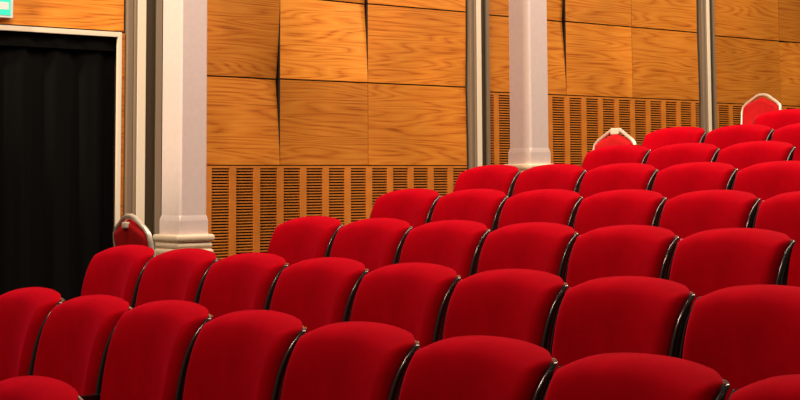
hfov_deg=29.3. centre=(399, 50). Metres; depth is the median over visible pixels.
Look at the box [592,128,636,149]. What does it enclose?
banquet chair
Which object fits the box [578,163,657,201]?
seat
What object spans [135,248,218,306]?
seat
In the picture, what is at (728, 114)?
wall vent
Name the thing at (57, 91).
curtain
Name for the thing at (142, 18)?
pilaster
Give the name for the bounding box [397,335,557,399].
seat
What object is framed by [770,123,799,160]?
seat
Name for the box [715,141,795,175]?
seat
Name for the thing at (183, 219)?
column
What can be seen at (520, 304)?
seat
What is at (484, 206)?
seat
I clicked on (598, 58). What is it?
wood panel
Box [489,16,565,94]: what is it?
wood panel
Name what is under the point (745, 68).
wood panel
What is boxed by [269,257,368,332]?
seat
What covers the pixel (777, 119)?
seat
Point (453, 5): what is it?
wood panel
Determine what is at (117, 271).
seat
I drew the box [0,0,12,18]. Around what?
exit sign
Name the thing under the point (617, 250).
seat
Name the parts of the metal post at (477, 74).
rail, rail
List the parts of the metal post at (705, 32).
rail, rail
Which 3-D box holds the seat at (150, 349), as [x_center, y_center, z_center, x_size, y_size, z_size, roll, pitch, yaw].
[-0.938,1.334,5.206,0.502,0.930,0.557,4,-6,-39]
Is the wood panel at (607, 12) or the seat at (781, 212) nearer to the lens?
the seat at (781, 212)
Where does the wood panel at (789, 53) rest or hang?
attached to the wall
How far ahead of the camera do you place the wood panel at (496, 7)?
13.62 m
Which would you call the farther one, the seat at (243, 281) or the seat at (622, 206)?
the seat at (622, 206)
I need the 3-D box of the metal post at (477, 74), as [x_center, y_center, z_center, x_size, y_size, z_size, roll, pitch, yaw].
[0.658,-0.662,13.262,0.223,4.691,0.140,4,-6,-39]
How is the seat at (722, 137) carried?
on the floor
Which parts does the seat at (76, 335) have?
armrest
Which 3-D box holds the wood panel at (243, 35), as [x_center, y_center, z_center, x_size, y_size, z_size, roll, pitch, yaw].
[-1.355,-0.120,11.607,1.025,0.634,0.074,4,-6,-39]
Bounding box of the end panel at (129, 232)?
[113,214,153,248]
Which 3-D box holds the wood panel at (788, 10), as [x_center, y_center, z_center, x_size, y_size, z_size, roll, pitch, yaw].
[4.315,-0.399,16.197,1.022,0.654,0.022,4,-6,-39]
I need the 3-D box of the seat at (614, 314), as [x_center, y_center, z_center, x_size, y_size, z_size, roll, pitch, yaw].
[0.611,1.185,4.769,0.502,0.930,0.557,4,-6,-39]
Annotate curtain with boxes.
[0,32,116,300]
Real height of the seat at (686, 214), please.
0.930 m
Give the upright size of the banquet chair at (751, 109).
0.904 m
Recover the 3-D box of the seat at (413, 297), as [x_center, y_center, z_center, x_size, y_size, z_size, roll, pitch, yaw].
[-0.080,1.259,5.622,0.502,0.930,0.557,4,-6,-39]
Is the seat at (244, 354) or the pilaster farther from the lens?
the pilaster
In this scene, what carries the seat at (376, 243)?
on the floor
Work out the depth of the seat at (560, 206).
7.83 m
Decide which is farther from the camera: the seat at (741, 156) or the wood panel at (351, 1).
the wood panel at (351, 1)
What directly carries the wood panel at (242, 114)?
attached to the wall
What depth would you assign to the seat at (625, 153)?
9.78 m
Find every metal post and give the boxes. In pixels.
[461,0,490,169]
[693,0,716,136]
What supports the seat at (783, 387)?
on the floor
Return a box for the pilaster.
[120,0,162,249]
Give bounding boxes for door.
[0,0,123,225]
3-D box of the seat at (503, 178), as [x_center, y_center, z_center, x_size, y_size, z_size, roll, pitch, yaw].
[0.428,1.167,9.364,0.497,0.930,0.573,4,-6,-39]
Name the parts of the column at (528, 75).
moulding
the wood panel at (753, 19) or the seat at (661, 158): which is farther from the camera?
the wood panel at (753, 19)
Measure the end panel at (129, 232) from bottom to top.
0.932 m
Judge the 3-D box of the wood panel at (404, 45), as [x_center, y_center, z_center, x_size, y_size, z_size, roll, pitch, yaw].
[0.141,-0.029,12.787,1.062,0.634,0.034,4,-6,-39]
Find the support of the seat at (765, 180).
on the floor
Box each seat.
[0,287,64,380]
[0,375,82,399]
[33,294,132,399]
[81,245,157,307]
[100,300,212,399]
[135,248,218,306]
[182,310,306,399]
[199,252,288,320]
[267,216,343,265]
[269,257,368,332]
[280,321,419,399]
[329,218,412,272]
[349,262,460,350]
[370,188,440,228]
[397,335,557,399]
[398,220,489,280]
[430,189,507,232]
[441,269,567,352]
[453,165,520,197]
[476,222,578,280]
[497,189,582,228]
[512,164,585,195]
[543,352,729,399]
[550,276,694,376]
[564,225,678,292]
[573,189,666,238]
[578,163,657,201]
[581,144,650,171]
[641,127,706,153]
[646,143,719,174]
[651,162,737,204]
[657,190,760,247]
[667,228,794,308]
[679,284,799,399]
[703,124,773,153]
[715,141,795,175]
[727,374,799,399]
[731,161,799,208]
[753,109,799,136]
[753,191,799,286]
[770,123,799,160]
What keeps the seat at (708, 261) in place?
on the floor
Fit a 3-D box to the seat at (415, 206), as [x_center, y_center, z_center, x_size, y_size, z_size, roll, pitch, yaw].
[-0.080,1.245,8.591,0.497,0.930,0.573,4,-6,-39]
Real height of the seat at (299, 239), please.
0.930 m
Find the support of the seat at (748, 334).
on the floor
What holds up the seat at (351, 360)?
on the floor
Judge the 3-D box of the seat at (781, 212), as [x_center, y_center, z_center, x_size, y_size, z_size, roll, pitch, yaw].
[1.656,1.059,6.451,0.502,0.930,0.557,4,-6,-39]
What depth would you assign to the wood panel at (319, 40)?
12.15 m
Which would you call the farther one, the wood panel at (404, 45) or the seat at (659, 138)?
the wood panel at (404, 45)
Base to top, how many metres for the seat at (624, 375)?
0.930 m
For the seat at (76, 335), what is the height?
0.930 m
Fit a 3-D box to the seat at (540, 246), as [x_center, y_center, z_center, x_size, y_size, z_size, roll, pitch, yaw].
[0.449,1.201,6.474,0.502,0.930,0.557,4,-6,-39]
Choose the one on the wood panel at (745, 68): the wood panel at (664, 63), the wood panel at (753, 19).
the wood panel at (753, 19)
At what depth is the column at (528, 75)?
12.07 m
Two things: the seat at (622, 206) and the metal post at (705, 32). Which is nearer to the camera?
the seat at (622, 206)
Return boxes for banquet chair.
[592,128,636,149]
[740,93,781,123]
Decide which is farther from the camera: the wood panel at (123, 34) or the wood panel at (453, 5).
the wood panel at (453, 5)
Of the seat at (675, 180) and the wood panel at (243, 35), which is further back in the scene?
the wood panel at (243, 35)
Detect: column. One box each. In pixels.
[153,0,214,254]
[504,0,550,171]
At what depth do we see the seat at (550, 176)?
9.03 m
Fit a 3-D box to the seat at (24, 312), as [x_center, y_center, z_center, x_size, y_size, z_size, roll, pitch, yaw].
[-1.629,1.421,6.057,0.502,0.930,0.557,4,-6,-39]
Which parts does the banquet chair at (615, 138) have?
backrest, handle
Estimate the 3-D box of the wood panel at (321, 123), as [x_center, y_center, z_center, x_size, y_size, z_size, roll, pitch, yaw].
[-0.601,0.579,12.124,0.859,0.659,0.022,4,-6,-39]
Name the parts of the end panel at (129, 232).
handle, backrest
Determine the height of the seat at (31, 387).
0.930 m
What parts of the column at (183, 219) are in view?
moulding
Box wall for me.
[0,0,799,246]
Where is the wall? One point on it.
(277, 79)
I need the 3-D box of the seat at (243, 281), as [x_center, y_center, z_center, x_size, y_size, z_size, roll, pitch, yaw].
[-0.771,1.333,6.474,0.502,0.930,0.557,4,-6,-39]
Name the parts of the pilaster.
rail, rail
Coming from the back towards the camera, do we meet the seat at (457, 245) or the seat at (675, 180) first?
the seat at (675, 180)
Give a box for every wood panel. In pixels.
[120,33,124,218]
[206,76,279,164]
[207,0,279,78]
[279,0,367,81]
[279,80,367,164]
[331,0,364,3]
[366,0,465,11]
[366,4,465,86]
[368,83,466,164]
[489,0,561,20]
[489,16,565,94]
[564,0,630,26]
[564,22,632,97]
[630,0,696,31]
[631,28,698,99]
[714,0,778,40]
[715,36,780,103]
[778,0,799,42]
[779,42,799,105]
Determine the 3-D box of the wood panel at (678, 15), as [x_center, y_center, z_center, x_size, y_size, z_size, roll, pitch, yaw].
[2.545,-0.517,14.775,0.949,0.637,0.026,4,-6,-39]
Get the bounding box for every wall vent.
[717,103,742,127]
[782,106,799,109]

